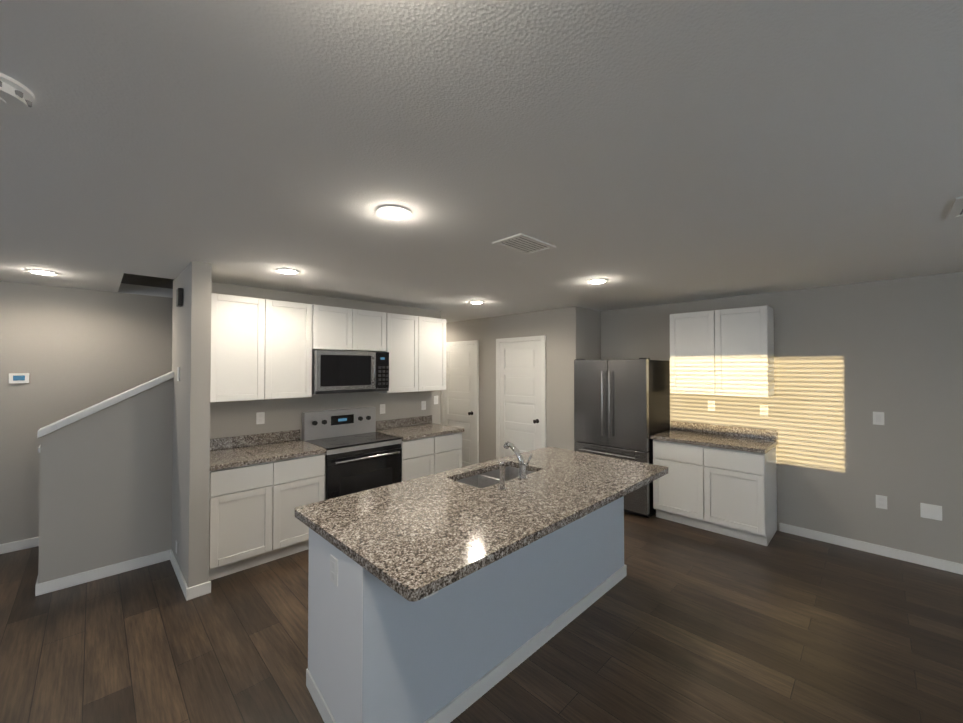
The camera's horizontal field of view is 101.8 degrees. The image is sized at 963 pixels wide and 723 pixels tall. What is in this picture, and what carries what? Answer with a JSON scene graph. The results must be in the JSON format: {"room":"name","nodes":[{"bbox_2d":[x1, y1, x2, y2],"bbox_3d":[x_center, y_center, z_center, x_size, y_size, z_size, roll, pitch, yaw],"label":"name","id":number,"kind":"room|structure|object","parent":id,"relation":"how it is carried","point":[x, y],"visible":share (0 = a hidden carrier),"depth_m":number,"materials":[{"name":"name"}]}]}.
{"room":"kitchen","nodes":[
{"label":"kitchen","id":0,"kind":"room"},
{"bbox_2d":[0,281,172,543],"bbox_3d":[-3.936,0.503,3.949,7.220,2.440,0.120,1,-1,-45],"label":"wall","id":1,"kind":"structure","parent":0,"point":[70,351],"depth_m":3.74,"materials":[{"name":"paint"}]},
{"bbox_2d":[9,373,28,382],"bbox_3d":[-4.218,0.153,3.571,0.120,0.090,0.022,1,-1,-45],"label":"thermostat","id":2,"kind":"object","parent":1,"relation":"attached to","point":[18,377],"visible":1,"depth_m":3.56,"materials":[{"name":"white plastic"}]},
{"bbox_2d":[0,537,38,553],"bbox_3d":[-4.989,1.664,2.792,4.120,0.085,0.013,1,-1,-45],"label":"baseboard","id":3,"kind":"structure","parent":1,"relation":"attached to","point":[18,545],"depth_m":3.56,"materials":[{"name":"white wood"}]},
{"bbox_2d":[38,378,173,583],"bbox_3d":[-3.009,0.912,3.185,0.770,1.600,0.120,1,-1,-45],"label":"wall","id":4,"kind":"structure","parent":0,"point":[106,477],"depth_m":3.13,"materials":[{"name":"paint"}]},
{"bbox_2d":[35,549,171,595],"bbox_3d":[-2.967,1.669,3.122,0.783,0.085,0.013,1,-1,-45],"label":"baseboard","id":5,"kind":"structure","parent":4,"relation":"attached to","point":[85,576],"depth_m":3.08,"materials":[{"name":"white wood"}]},
{"bbox_2d":[37,371,173,437],"bbox_3d":[-3.014,0.325,3.189,0.785,0.482,0.160,1,-1,-45],"label":"trim","id":6,"kind":"structure","parent":4,"relation":"on","point":[68,420],"depth_m":3.10,"materials":[{"name":"white wood"}]},
{"bbox_2d":[172,261,211,587],"bbox_3d":[-2.397,0.492,3.207,0.120,2.440,0.960,1,-1,-45],"label":"wall","id":7,"kind":"structure","parent":0,"point":[191,337],"depth_m":2.89,"materials":[{"name":"paint"}]},
{"bbox_2d":[177,367,179,380],"bbox_3d":[-2.486,0.102,3.210,0.008,0.115,0.072,1,-1,-45],"label":"light switch","id":8,"kind":"object","parent":7,"relation":"attached to","point":[178,373],"visible":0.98,"depth_m":3.19,"materials":[{"name":"white plastic"}]},
{"bbox_2d":[170,550,188,600],"bbox_3d":[-2.393,1.668,3.091,0.013,0.085,0.840,1,-1,-45],"label":"baseboard","id":9,"kind":"structure","parent":7,"relation":"attached to","point":[181,579],"depth_m":3.01,"materials":[{"name":"white wood"}]},
{"bbox_2d":[176,288,182,306],"bbox_3d":[-2.400,-0.509,3.114,0.033,0.140,0.090,1,-1,-45],"label":"door chime","id":10,"kind":"object","parent":7,"relation":"attached to","point":[179,297],"visible":1,"depth_m":3.08,"materials":[{"name":"black plastic"}]},
{"bbox_2d":[188,581,210,599],"bbox_3d":[-2.049,1.665,2.849,0.135,0.085,0.013,1,-1,-45],"label":"baseboard","id":11,"kind":"structure","parent":7,"relation":"attached to","point":[199,590],"depth_m":2.84,"materials":[{"name":"white wood"}]},
{"bbox_2d":[210,282,440,439],"bbox_3d":[-1.593,0.511,4.455,2.780,2.440,0.120,1,-1,-45],"label":"wall","id":12,"kind":"structure","parent":0,"point":[232,418],"depth_m":4.09,"materials":[{"name":"paint"}]},
{"bbox_2d":[256,412,264,423],"bbox_3d":[-2.151,0.551,3.810,0.072,0.115,0.008,1,-1,-45],"label":"electrical outlet","id":13,"kind":"object","parent":12,"relation":"attached to","point":[260,417],"visible":1,"depth_m":3.81,"materials":[{"name":"white plastic"}]},
{"bbox_2d":[210,293,311,401],"bbox_3d":[-2.080,-0.111,3.670,0.850,0.920,0.318,1,-1,-45],"label":"upper cabinet","id":14,"kind":"object","parent":12,"relation":"attached to","point":[261,349],"visible":0.92,"depth_m":3.53,"materials":[{"name":"white wood"}]},
{"bbox_2d":[312,304,385,351],"bbox_3d":[-1.482,-0.339,4.267,0.822,0.445,0.318,1,-1,-45],"label":"upper cabinet","id":15,"kind":"object","parent":12,"relation":"attached to","point":[340,329],"visible":1,"depth_m":4.12,"materials":[{"name":"white wood"}]},
{"bbox_2d":[312,350,388,393],"bbox_3d":[-1.440,0.110,4.217,0.810,0.435,0.438,1,-1,-45],"label":"microwave","id":16,"kind":"object","parent":15,"relation":"attached to","point":[345,371],"visible":0.96,"depth_m":4.05,"materials":[{"name":"silver metal"}]},
{"bbox_2d":[380,404,384,413],"bbox_3d":[-1.199,0.576,4.753,0.072,0.115,0.008,1,-1,-45],"label":"electrical outlet","id":17,"kind":"object","parent":12,"relation":"attached to","point":[382,408],"visible":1,"depth_m":4.75,"materials":[{"name":"white plastic"}]},
{"bbox_2d":[375,313,445,392],"bbox_3d":[-0.875,-0.093,4.865,0.875,0.920,0.318,1,-1,-45],"label":"upper cabinet","id":18,"kind":"object","parent":12,"relation":"attached to","point":[416,347],"visible":0.94,"depth_m":4.72,"materials":[{"name":"white wood"}]},
{"bbox_2d":[421,401,425,409],"bbox_3d":[-0.766,0.582,5.183,0.072,0.115,0.008,1,-1,-45],"label":"electrical outlet","id":19,"kind":"object","parent":12,"relation":"attached to","point":[423,405],"visible":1,"depth_m":5.18,"materials":[{"name":"white plastic"}]},
{"bbox_2d":[434,396,437,403],"bbox_3d":[-0.617,0.524,5.331,0.072,0.115,0.008,1,-1,-45],"label":"light switch","id":20,"kind":"object","parent":12,"relation":"attached to","point":[435,399],"visible":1,"depth_m":5.33,"materials":[{"name":"white plastic"}]},
{"bbox_2d":[0,511,962,722],"bbox_3d":[-0.587,1.737,1.533,9.000,0.100,9.700,1,-1,-45],"label":"floor","id":21,"kind":"structure","parent":0,"point":[681,623],"depth_m":2.34,"materials":[{"name":"brown wood"}]},
{"bbox_2d":[208,429,326,580],"bbox_3d":[-1.977,1.207,3.510,0.902,1.020,0.663,1,-1,-45],"label":"base cabinet","id":22,"kind":"object","parent":21,"relation":"on","point":[262,486],"visible":0.79,"depth_m":3.28,"materials":[{"name":"wood"}]},
{"bbox_2d":[302,407,401,499],"bbox_3d":[-1.337,1.126,4.098,0.810,1.200,0.676,1,-1,-45],"label":"range","id":23,"kind":"object","parent":21,"relation":"on","point":[361,454],"visible":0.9,"depth_m":4.03,"materials":[{"name":"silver metal"}]},
{"bbox_2d":[376,415,463,480],"bbox_3d":[-0.754,1.225,4.722,0.882,1.020,0.663,1,-1,-45],"label":"base cabinet","id":24,"kind":"object","parent":21,"relation":"on","point":[428,447],"visible":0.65,"depth_m":4.57,"materials":[{"name":"wood"}]},
{"bbox_2d":[306,474,659,722],"bbox_3d":[0.204,1.263,2.472,2.291,0.876,0.990,1,-1,-45],"label":"kitchen island","id":25,"kind":"object","parent":21,"relation":"on","point":[379,651],"visible":0.67,"depth_m":1.90,"materials":[{"name":"paint"}]},
{"bbox_2d":[330,555,337,585],"bbox_3d":[-0.665,0.941,1.763,0.008,0.115,0.072,1,-1,-45],"label":"outlet","id":26,"kind":"object","parent":25,"relation":"attached to","point":[333,569],"visible":1,"depth_m":1.75,"materials":[{"name":"white plastic"}]},
{"bbox_2d":[295,447,667,601],"bbox_3d":[0.202,0.804,2.502,2.305,0.040,1.095,1,-1,-45],"label":"island countertop","id":27,"kind":"structure","parent":25,"relation":"on","point":[416,539],"depth_m":2.00,"materials":[{"name":"stone"}]},
{"bbox_2d":[456,466,533,487],"bbox_3d":[0.109,0.937,2.760,0.676,0.214,0.361,1,-1,-45],"label":"sink","id":28,"kind":"object","parent":27,"relation":"in","point":[486,479],"visible":0.12,"depth_m":2.87,"materials":[{"name":"metal"}]},
{"bbox_2d":[498,461,505,490],"bbox_3d":[0.127,0.695,2.391,0.048,0.172,0.048,1,-1,-45],"label":"soap dispenser","id":29,"kind":"object","parent":27,"relation":"on","point":[502,487],"visible":1,"depth_m":2.38,"materials":[{"name":"silver metal"}]},
{"bbox_2d":[503,442,531,478],"bbox_3d":[0.250,0.672,2.707,0.123,0.228,0.199,1,-1,-45],"label":"faucet","id":30,"kind":"object","parent":27,"relation":"on","point":[523,466],"visible":1,"depth_m":2.64,"materials":[{"name":"silver metal"}]},
{"bbox_2d":[574,358,669,517],"bbox_3d":[1.702,0.851,4.799,0.762,1.770,0.905,1,-1,-45],"label":"refrigerator","id":31,"kind":"object","parent":21,"relation":"on","point":[621,408],"visible":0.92,"depth_m":4.50,"materials":[{"name":"silver metal"}]},
{"bbox_2d":[650,421,777,545],"bbox_3d":[2.443,1.217,4.148,0.623,1.020,1.039,1,-1,-45],"label":"base cabinet","id":32,"kind":"object","parent":21,"relation":"on","point":[720,479],"visible":1,"depth_m":3.92,"materials":[{"name":"wood"}]},
{"bbox_2d":[0,0,962,322],"bbox_3d":[-0.587,-0.802,1.571,9.000,0.100,9.700,1,-1,-45],"label":"ceiling","id":33,"kind":"structure","parent":0,"point":[644,152],"depth_m":1.38,"materials":[{"name":"white paint"}]},
{"bbox_2d":[0,73,34,114],"bbox_3d":[-1.339,-0.737,1.064,0.164,0.045,0.164,1,-1,-45],"label":"smoke detector","id":34,"kind":"object","parent":33,"relation":"attached to","point":[17,98],"visible":1,"depth_m":1.08,"materials":[{"name":"white plastic"}]},
{"bbox_2d":[27,269,57,274],"bbox_3d":[-3.564,-0.722,3.181,0.170,0.011,0.170,1,-1,-45],"label":"recessed light","id":35,"kind":"object","parent":33,"relation":"in","point":[43,272],"visible":0.96,"depth_m":3.15,"materials":[{"name":"white plastic"}]},
{"bbox_2d":[121,273,173,288],"bbox_3d":[-2.250,-1.505,4.743,3.310,1.400,1.370,1,-1,-45],"label":"shaft","id":36,"kind":"object","parent":33,"relation":"in","point":[134,279],"depth_m":4.22,"materials":[{"name":"black"}]},
{"bbox_2d":[276,268,298,273],"bbox_3d":[-1.556,-0.722,3.144,0.170,0.011,0.170,1,-1,-45],"label":"recessed light","id":37,"kind":"object","parent":33,"relation":"in","point":[286,271],"visible":1,"depth_m":3.12,"materials":[{"name":"white plastic"}]},
{"bbox_2d":[377,205,410,219],"bbox_3d":[-0.437,-0.740,1.959,0.170,0.011,0.170,1,-1,-45],"label":"recessed light","id":38,"kind":"object","parent":33,"relation":"in","point":[394,212],"visible":0.98,"depth_m":1.94,"materials":[{"name":"white plastic"}]},
{"bbox_2d":[469,301,483,303],"bbox_3d":[-0.058,-0.700,4.644,0.170,0.011,0.170,1,-1,-45],"label":"recessed light","id":39,"kind":"object","parent":33,"relation":"in","point":[476,302],"visible":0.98,"depth_m":4.61,"materials":[{"name":"white plastic"}]},
{"bbox_2d":[492,233,555,254],"bbox_3d":[0.272,-0.734,2.465,0.350,0.009,0.230,1,-1,-45],"label":"ceiling vent","id":40,"kind":"object","parent":33,"relation":"in","point":[524,244],"visible":0.98,"depth_m":2.45,"materials":[{"name":"white metal"}]},
{"bbox_2d":[588,279,607,283],"bbox_3d":[1.040,-0.717,3.508,0.170,0.011,0.170,1,-1,-45],"label":"recessed light","id":41,"kind":"object","parent":33,"relation":"in","point":[594,281],"visible":0.98,"depth_m":3.48,"materials":[{"name":"white plastic"}]},
{"bbox_2d":[946,196,962,219],"bbox_3d":[2.370,-0.743,1.827,0.350,0.009,0.230,1,-1,-45],"label":"ceiling vent","id":42,"kind":"object","parent":33,"relation":"in","point":[956,210],"visible":0.96,"depth_m":1.91,"materials":[{"name":"white metal"}]},
{"bbox_2d":[446,307,567,462],"bbox_3d":[-0.034,0.539,6.276,0.120,2.440,3.370,1,-1,-45],"label":"wall","id":43,"kind":"structure","parent":0,"point":[550,324],"depth_m":5.61,"materials":[{"name":"paint"}]},
{"bbox_2d":[444,344,474,466],"bbox_3d":[-0.392,0.744,6.481,0.089,2.025,0.770,1,-1,-45],"label":"hall door","id":44,"kind":"structure","parent":43,"relation":"in","point":[459,401],"depth_m":6.43,"materials":[{"name":"white wood"}]},
{"bbox_2d":[441,340,478,463],"bbox_3d":[-0.370,0.715,6.503,0.032,2.095,0.900,1,-1,-45],"label":"door frame","id":45,"kind":"structure","parent":43,"relation":"attached to","point":[476,342],"depth_m":6.20,"materials":[{"name":"white wood"}]},
{"bbox_2d":[499,340,540,457],"bbox_3d":[0.524,0.730,5.559,0.089,2.025,0.770,1,-1,-45],"label":"pantry door","id":46,"kind":"structure","parent":43,"relation":"in","point":[520,391],"depth_m":5.57,"materials":[{"name":"white wood"}]},
{"bbox_2d":[496,335,545,458],"bbox_3d":[0.545,0.701,5.580,0.032,2.095,0.900,1,-1,-45],"label":"door frame","id":47,"kind":"structure","parent":43,"relation":"attached to","point":[543,381],"depth_m":5.37,"materials":[{"name":"white wood"}]},
{"bbox_2d":[567,306,600,450],"bbox_3d":[1.423,0.523,5.263,0.760,2.440,0.120,1,-1,-45],"label":"wall","id":48,"kind":"structure","parent":0,"point":[584,333],"depth_m":5.04,"materials":[{"name":"paint"}]},
{"bbox_2d":[601,271,962,563],"bbox_3d":[3.667,0.496,3.454,0.120,2.440,6.010,1,-1,-45],"label":"wall","id":49,"kind":"structure","parent":0,"point":[849,359],"depth_m":3.58,"materials":[{"name":"paint"}]},
{"bbox_2d":[708,400,714,410],"bbox_3d":[2.603,0.501,4.434,0.008,0.115,0.072,1,-1,-45],"label":"electrical outlet","id":50,"kind":"object","parent":49,"relation":"attached to","point":[711,405],"visible":1,"depth_m":4.43,"materials":[{"name":"white plastic"}]},
{"bbox_2d":[670,305,773,397],"bbox_3d":[2.574,-0.092,4.238,0.338,0.900,0.910,1,-1,-45],"label":"upper cabinet","id":51,"kind":"object","parent":49,"relation":"attached to","point":[726,352],"visible":1,"depth_m":4.07,"materials":[{"name":"white wood"}]},
{"bbox_2d":[760,405,767,416],"bbox_3d":[2.949,0.516,4.086,0.008,0.115,0.072,1,-1,-45],"label":"light switch","id":52,"kind":"object","parent":49,"relation":"attached to","point":[763,410],"visible":1,"depth_m":4.08,"materials":[{"name":"white plastic"}]},
{"bbox_2d":[779,523,962,574],"bbox_3d":[4.384,1.661,2.619,0.013,0.085,3.840,1,-1,-45],"label":"baseboard","id":53,"kind":"structure","parent":49,"relation":"attached to","point":[936,563],"depth_m":3.48,"materials":[{"name":"white wood"}]},
{"bbox_2d":[873,412,883,424],"bbox_3d":[3.540,0.507,3.490,0.008,0.115,0.072,1,-1,-45],"label":"light switch","id":54,"kind":"object","parent":49,"relation":"attached to","point":[878,418],"visible":1,"depth_m":3.49,"materials":[{"name":"white plastic"}]},
{"bbox_2d":[876,495,886,508],"bbox_3d":[3.547,1.246,3.472,0.008,0.115,0.072,1,-1,-45],"label":"electrical outlet","id":55,"kind":"object","parent":49,"relation":"attached to","point":[881,501],"visible":1,"depth_m":3.47,"materials":[{"name":"white plastic"}]},
{"bbox_2d":[920,503,941,520],"bbox_3d":[3.752,1.253,3.266,0.006,0.120,0.120,1,-1,-45],"label":"outlet","id":56,"kind":"object","parent":49,"relation":"attached to","point":[930,511],"visible":1,"depth_m":3.26,"materials":[{"name":"white plastic"}]}
]}

